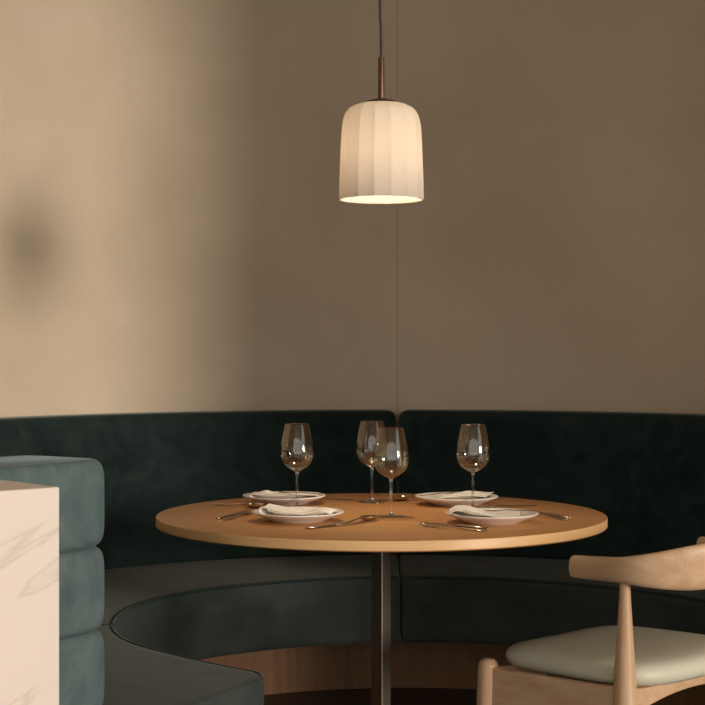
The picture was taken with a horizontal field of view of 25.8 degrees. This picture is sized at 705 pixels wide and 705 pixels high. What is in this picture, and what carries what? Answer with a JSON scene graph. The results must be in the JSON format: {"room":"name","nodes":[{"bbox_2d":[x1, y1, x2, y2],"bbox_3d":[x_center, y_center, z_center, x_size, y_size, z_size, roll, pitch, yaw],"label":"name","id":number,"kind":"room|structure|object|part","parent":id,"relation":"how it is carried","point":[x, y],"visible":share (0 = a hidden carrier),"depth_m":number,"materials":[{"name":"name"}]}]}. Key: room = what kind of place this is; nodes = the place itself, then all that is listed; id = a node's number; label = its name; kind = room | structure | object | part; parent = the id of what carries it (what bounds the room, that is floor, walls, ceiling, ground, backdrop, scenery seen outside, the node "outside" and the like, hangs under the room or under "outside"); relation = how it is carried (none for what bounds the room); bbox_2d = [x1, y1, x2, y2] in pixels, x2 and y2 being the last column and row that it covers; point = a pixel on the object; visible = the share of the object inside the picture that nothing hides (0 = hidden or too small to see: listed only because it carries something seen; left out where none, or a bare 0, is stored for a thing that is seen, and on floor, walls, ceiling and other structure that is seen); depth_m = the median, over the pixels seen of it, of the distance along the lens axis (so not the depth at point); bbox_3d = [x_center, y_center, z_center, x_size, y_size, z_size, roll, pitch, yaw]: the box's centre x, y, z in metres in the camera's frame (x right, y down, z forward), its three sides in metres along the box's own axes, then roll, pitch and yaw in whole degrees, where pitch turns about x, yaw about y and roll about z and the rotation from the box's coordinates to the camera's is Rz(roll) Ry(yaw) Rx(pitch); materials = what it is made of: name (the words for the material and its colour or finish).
{"room":"restaurant","nodes":[
{"label":"restaurant","id":0,"kind":"room"},
{"bbox_2d":[0,0,396,555],"bbox_3d":[-0.927,-0.710,4.558,1.237,3.800,3.334,0,0,19],"label":"wall","id":1,"kind":"structure","parent":0,"point":[177,235],"depth_m":5.63,"materials":[{"name":"paint"}]},
{"bbox_2d":[264,688,476,704],"bbox_3d":[0.500,1.240,1.600,9.000,0.100,9.600,0,0,0],"label":"floor","id":2,"kind":"structure","parent":0,"point":[399,696],"depth_m":5.31,"materials":[{"name":"brown wood"}]},
{"bbox_2d":[0,480,58,704],"bbox_3d":[-0.849,0.704,2.391,0.700,0.972,0.340,0,0,-42],"label":"countertop","id":3,"kind":"structure","parent":2,"relation":"on","point":[29,513],"depth_m":2.46,"materials":[{"name":"white stone"}]},
{"bbox_2d":[0,410,399,704],"bbox_3d":[-0.720,0.702,4.405,1.462,0.975,3.072,0,0,11],"label":"banquette","id":4,"kind":"object","parent":2,"relation":"on","point":[148,615],"visible":0.85,"depth_m":5.11,"materials":[{"name":"fabric"}]},
{"bbox_2d":[96,626,263,704],"bbox_3d":[-0.767,0.853,3.640,0.820,0.225,1.511,0,0,-36],"label":"seat cushion","id":5,"kind":"object","parent":4,"relation":"on","point":[134,674],"depth_m":3.49,"materials":[{"name":"fabric"}]},
{"bbox_3d":[-0.863,0.589,4.636,1.035,0.749,2.956,0,0,24],"label":"backrest","id":6,"kind":"part","parent":4,"relation":"part of","materials":[{"name":"green fabric"}]},
{"bbox_2d":[100,555,399,659],"bbox_3d":[-0.580,0.853,4.923,0.863,0.225,2.064,0,0,41],"label":"seat cushion","id":7,"kind":"object","parent":4,"relation":"on","point":[199,607],"depth_m":5.00,"materials":[{"name":"fabric"}]},
{"bbox_2d":[156,493,607,704],"bbox_3d":[0.078,0.815,4.210,1.222,0.750,1.222,0,0,0],"label":"round table","id":8,"kind":"object","parent":2,"relation":"on","point":[380,537],"visible":0.83,"depth_m":3.96,"materials":[{"name":"brown wood"}]},
{"bbox_2d":[215,510,248,518],"bbox_3d":[-0.321,0.437,4.159,0.015,0.005,0.215,0,0,19],"label":"knife","id":9,"kind":"object","parent":8,"relation":"on","point":[224,516],"visible":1,"depth_m":4.13,"materials":[{"name":"silver metal"}]},
{"bbox_2d":[211,503,264,507],"bbox_3d":[-0.329,0.433,4.395,0.201,0.013,0.041,0,0,39],"label":"spoon","id":10,"kind":"object","parent":8,"relation":"on","point":[251,505],"visible":0.95,"depth_m":4.35,"materials":[{"name":"silver metal"}]},
{"bbox_2d":[224,510,251,519],"bbox_3d":[-0.303,0.435,4.128,0.025,0.007,0.200,0,0,18],"label":"fork","id":11,"kind":"object","parent":8,"relation":"on","point":[247,512],"visible":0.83,"depth_m":4.12,"materials":[{"name":"silver metal"}]},
{"bbox_2d":[243,491,324,505],"bbox_3d":[-0.199,0.427,4.480,0.241,0.026,0.241,0,0,33],"label":"dinner plate","id":12,"kind":"object","parent":8,"relation":"on","point":[302,501],"visible":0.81,"depth_m":4.41,"materials":[{"name":"ceramic"}]},
{"bbox_2d":[250,490,317,498],"bbox_3d":[-0.198,0.416,4.481,0.203,0.028,0.127,0,0,-3],"label":"napkin","id":13,"kind":"object","parent":12,"relation":"on","point":[265,492],"visible":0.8,"depth_m":4.48,"materials":[{"name":"fabric"}]},
{"bbox_2d":[278,491,321,493],"bbox_3d":[-0.150,0.406,4.461,0.140,0.005,0.018,0,0,22],"label":"fork","id":14,"kind":"object","parent":12,"relation":"on","point":[278,491],"visible":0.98,"depth_m":4.46,"materials":[{"name":"silver metal"}]},
{"bbox_2d":[280,423,313,506],"bbox_3d":[-0.157,0.321,4.358,0.096,0.237,0.096,0,0,44],"label":"wine glass","id":15,"kind":"object","parent":8,"relation":"on","point":[295,467],"visible":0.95,"depth_m":4.38,"materials":[{"name":"clear glass"}]},
{"bbox_3d":[-0.157,0.385,4.358,0.017,0.098,0.017,0,0,44],"label":"stem","id":16,"kind":"part","parent":15,"relation":"part of","materials":[{"name":"clear glass"}]},
{"bbox_2d":[280,423,313,470],"bbox_3d":[-0.157,0.269,4.358,0.096,0.134,0.096,0,0,44],"label":"bowl","id":17,"kind":"object","parent":15,"relation":"on","point":[284,442],"depth_m":4.38,"materials":[{"name":"clear glass"}]},
{"bbox_2d":[252,506,343,523],"bbox_3d":[-0.142,0.427,4.020,0.241,0.026,0.241,0,0,0],"label":"dinner plate","id":18,"kind":"object","parent":8,"relation":"on","point":[275,518],"visible":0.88,"depth_m":3.95,"materials":[{"name":"ceramic"}]},
{"bbox_2d":[259,503,336,515],"bbox_3d":[-0.140,0.414,4.016,0.194,0.034,0.131,0,0,3],"label":"napkin","id":19,"kind":"object","parent":18,"relation":"on","point":[262,510],"visible":0.77,"depth_m":4.01,"materials":[{"name":"fabric"}]},
{"bbox_2d":[305,521,367,528],"bbox_3d":[-0.037,0.437,3.902,0.215,0.005,0.015,0,0,-44],"label":"knife","id":20,"kind":"object","parent":8,"relation":"on","point":[330,525],"visible":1,"depth_m":3.88,"materials":[{"name":"silver metal"}]},
{"bbox_2d":[322,497,350,499],"bbox_3d":[-0.096,0.435,4.616,0.200,0.007,0.025,0,0,24],"label":"fork","id":21,"kind":"object","parent":8,"relation":"on","point":[322,497],"visible":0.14,"depth_m":4.59,"materials":[{"name":"silver metal"}]},
{"bbox_2d":[337,515,378,523],"bbox_3d":[0.002,0.433,3.968,0.041,0.013,0.201,0,0,39],"label":"spoon","id":22,"kind":"object","parent":8,"relation":"on","point":[363,517],"visible":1,"depth_m":4.00,"materials":[{"name":"silver metal"}]},
{"bbox_2d":[356,421,387,502],"bbox_3d":[0.057,0.321,4.520,0.096,0.237,0.096,0,0,-23],"label":"wine glass","id":23,"kind":"object","parent":8,"relation":"on","point":[359,442],"visible":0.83,"depth_m":4.54,"materials":[{"name":"clear glass"}]},
{"bbox_3d":[0.057,0.385,4.520,0.017,0.098,0.017,0,0,-23],"label":"stem","id":24,"kind":"part","parent":23,"relation":"part of","materials":[{"name":"clear glass"}]},
{"bbox_2d":[356,421,387,466],"bbox_3d":[0.057,0.269,4.520,0.096,0.134,0.096,0,0,-23],"label":"bowl","id":25,"kind":"object","parent":23,"relation":"on","point":[359,442],"depth_m":4.55,"materials":[{"name":"clear glass"}]},
{"bbox_3d":[0.078,0.827,4.210,0.039,0.702,0.039,0,0,41],"label":"post","id":26,"kind":"part","parent":8,"relation":"part of","materials":[{"name":"metal"}]},
{"bbox_2d":[373,427,408,517],"bbox_3d":[0.103,0.321,4.119,0.096,0.237,0.096,0,0,0],"label":"wine glass","id":27,"kind":"object","parent":8,"relation":"on","point":[390,474],"visible":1,"depth_m":4.14,"materials":[{"name":"clear glass"}]},
{"bbox_3d":[0.103,0.385,4.119,0.017,0.098,0.017,0,0,0],"label":"stem","id":28,"kind":"part","parent":27,"relation":"part of","materials":[{"name":"clear glass"}]},
{"bbox_2d":[373,427,408,477],"bbox_3d":[0.103,0.269,4.119,0.096,0.134,0.096,0,0,0],"label":"bowl","id":29,"kind":"object","parent":27,"relation":"on","point":[385,472],"depth_m":4.14,"materials":[{"name":"clear glass"}]},
{"bbox_2d":[392,496,416,500],"bbox_3d":[0.197,0.433,4.604,0.201,0.013,0.041,0,0,-33],"label":"spoon","id":30,"kind":"object","parent":8,"relation":"on","point":[396,498],"visible":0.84,"depth_m":4.55,"materials":[{"name":"silver metal"}]},
{"bbox_2d":[419,523,486,530],"bbox_3d":[0.250,0.435,3.836,0.200,0.007,0.025,0,0,37],"label":"fork","id":31,"kind":"object","parent":8,"relation":"on","point":[423,524],"visible":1,"depth_m":3.84,"materials":[{"name":"silver metal"}]},
{"bbox_2d":[421,522,488,528],"bbox_3d":[0.258,0.437,3.902,0.215,0.005,0.015,0,0,40],"label":"knife","id":32,"kind":"object","parent":8,"relation":"on","point":[460,525],"visible":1,"depth_m":3.88,"materials":[{"name":"silver metal"}]},
{"bbox_2d":[415,492,497,506],"bbox_3d":[0.301,0.427,4.455,0.241,0.026,0.241,0,0,4],"label":"dinner plate","id":33,"kind":"object","parent":8,"relation":"on","point":[434,499],"visible":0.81,"depth_m":4.39,"materials":[{"name":"ceramic"}]},
{"bbox_2d":[419,491,455,495],"bbox_3d":[0.245,0.407,4.444,0.140,0.005,0.018,0,0,-39],"label":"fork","id":34,"kind":"object","parent":33,"relation":"on","point":[453,491],"visible":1,"depth_m":4.44,"materials":[{"name":"silver metal"}]},
{"bbox_2d":[439,491,492,498],"bbox_3d":[0.329,0.415,4.459,0.184,0.029,0.130,0,0,-6],"label":"napkin","id":35,"kind":"object","parent":33,"relation":"on","point":[477,494],"visible":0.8,"depth_m":4.45,"materials":[{"name":"fabric"}]},
{"bbox_2d":[456,424,489,507],"bbox_3d":[0.338,0.321,4.320,0.096,0.237,0.096,0,0,21],"label":"wine glass","id":36,"kind":"object","parent":8,"relation":"on","point":[471,468],"visible":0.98,"depth_m":4.34,"materials":[{"name":"clear glass"}]},
{"bbox_3d":[0.338,0.385,4.320,0.017,0.098,0.017,0,0,21],"label":"stem","id":37,"kind":"part","parent":36,"relation":"part of","materials":[{"name":"clear glass"}]},
{"bbox_2d":[456,424,489,471],"bbox_3d":[0.338,0.269,4.320,0.096,0.134,0.096,0,0,21],"label":"bowl","id":38,"kind":"object","parent":36,"relation":"on","point":[460,442],"depth_m":4.35,"materials":[{"name":"clear glass"}]},
{"bbox_2d":[445,508,538,524],"bbox_3d":[0.361,0.427,3.985,0.241,0.026,0.241,0,0,-29],"label":"dinner plate","id":39,"kind":"object","parent":8,"relation":"on","point":[525,515],"visible":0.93,"depth_m":3.91,"materials":[{"name":"ceramic"}]},
{"bbox_2d":[449,505,520,516],"bbox_3d":[0.345,0.415,3.985,0.192,0.031,0.141,0,0,0],"label":"napkin","id":40,"kind":"object","parent":39,"relation":"on","point":[458,510],"visible":0.82,"depth_m":3.98,"materials":[{"name":"fabric"}]},
{"bbox_2d":[483,509,536,510],"bbox_3d":[0.411,0.411,4.009,0.140,0.005,0.018,0,0,-5],"label":"fork","id":41,"kind":"object","parent":39,"relation":"on","point":[483,509],"visible":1,"depth_m":4.01,"materials":[{"name":"silver metal"}]},
{"bbox_2d":[475,505,536,507],"bbox_3d":[0.435,0.435,4.373,0.200,0.007,0.025,0,0,-21],"label":"fork","id":42,"kind":"object","parent":8,"relation":"on","point":[493,505],"visible":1,"depth_m":4.36,"materials":[{"name":"silver metal"}]},
{"bbox_2d":[536,511,570,517],"bbox_3d":[0.527,0.437,4.179,0.015,0.005,0.215,0,0,-28],"label":"knife","id":43,"kind":"object","parent":8,"relation":"on","point":[553,514],"visible":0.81,"depth_m":4.13,"materials":[{"name":"silver metal"}]},
{"bbox_2d":[539,513,567,519],"bbox_3d":[0.515,0.435,4.122,0.025,0.007,0.200,0,0,-28],"label":"fork","id":44,"kind":"object","parent":8,"relation":"on","point":[539,513],"visible":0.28,"depth_m":4.08,"materials":[{"name":"silver metal"}]},
{"bbox_2d":[399,410,704,704],"bbox_3d":[1.061,0.702,4.918,2.481,0.975,0.939,0,0,42],"label":"banquette","id":45,"kind":"object","parent":2,"relation":"on","point":[645,471],"visible":0.74,"depth_m":5.38,"materials":[{"name":"fabric"}]},
{"bbox_2d":[399,555,704,645],"bbox_3d":[0.849,0.853,5.059,1.780,0.225,0.699,0,0,35],"label":"seat cushion","id":46,"kind":"object","parent":45,"relation":"on","point":[477,599],"depth_m":5.07,"materials":[{"name":"fabric"}]},
{"bbox_3d":[1.156,0.589,4.954,0.716,0.749,2.522,0,0,-38],"label":"backrest","id":47,"kind":"part","parent":45,"relation":"part of","materials":[{"name":"green fabric"}]},
{"bbox_2d":[476,537,704,704],"bbox_3d":[0.720,0.806,3.768,0.664,0.771,0.622,0,0,-44],"label":"armchair","id":48,"kind":"object","parent":2,"relation":"on","point":[643,665],"visible":1,"depth_m":3.59,"materials":[{"name":"beige wood"}]},
{"bbox_3d":[0.325,0.967,3.742,0.052,0.448,0.058,0,0,-44],"label":"leg","id":49,"kind":"part","parent":48,"relation":"part of","materials":[{"name":"brown wood"}]},
{"bbox_3d":[0.547,0.797,3.949,0.605,0.067,0.024,0,0,-44],"label":"rail","id":50,"kind":"part","parent":48,"relation":"part of","materials":[{"name":"brown wood"}]},
{"bbox_3d":[0.474,0.815,3.620,0.377,0.117,0.024,0,0,40],"label":"rail","id":51,"kind":"part","parent":48,"relation":"part of","materials":[{"name":"brown wood"}]},
{"bbox_2d":[505,625,704,685],"bbox_3d":[0.671,0.747,3.820,0.507,0.069,0.476,0,0,-44],"label":"seat cushion","id":52,"kind":"object","parent":48,"relation":"on","point":[663,657],"depth_m":3.68,"materials":[{"name":"beige leather"}]},
{"bbox_3d":[0.624,0.845,3.492,0.057,0.693,0.071,0,0,-44],"label":"leg","id":53,"kind":"part","parent":48,"relation":"part of","materials":[{"name":"brown wood"}]},
{"bbox_3d":[0.821,0.478,3.664,0.584,0.116,0.329,0,0,-44],"label":"backrest","id":54,"kind":"part","parent":48,"relation":"part of","materials":[{"name":"brown wood"}]},
{"bbox_3d":[0.806,0.793,3.679,0.518,0.060,0.024,0,0,-44],"label":"rail","id":55,"kind":"part","parent":48,"relation":"part of","materials":[{"name":"brown wood"}]},
{"bbox_2d":[397,0,704,565],"bbox_3d":[1.266,-0.710,4.923,0.839,3.800,2.907,0,0,-34],"label":"wall","id":56,"kind":"structure","parent":0,"point":[551,257],"depth_m":5.70,"materials":[{"name":"paint"}]},
{"bbox_3d":[0.500,-2.660,1.600,9.000,0.100,9.600,0,0,0],"label":"ceiling","id":57,"kind":"structure","parent":0,"visible":0},
{"bbox_2d":[339,0,423,203],"bbox_3d":[0.078,-1.513,4.200,0.231,2.192,0.231,0,0,0],"label":"pendant lamp","id":58,"kind":"object","parent":57,"relation":"hanging from","point":[381,157],"visible":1,"depth_m":4.11,"materials":[{"name":"white glass"}]},
{"bbox_3d":[0.078,-0.749,4.200,0.018,0.113,0.018,0,0,0],"label":"stem","id":59,"kind":"part","parent":58,"relation":"part of","materials":[{"name":"brown metal"}]},
{"bbox_3d":[0.076,-1.692,4.200,0.012,1.776,0.008,0,0,0],"label":"cord","id":60,"kind":"part","parent":58,"relation":"part of","materials":[{"name":"brown plastic"}]},
{"bbox_3d":[0.078,-0.548,4.200,0.230,0.263,0.230,0,0,-1],"label":"lamp shade","id":61,"kind":"part","parent":58,"relation":"part of","materials":[{"name":"white glass"}]}
]}

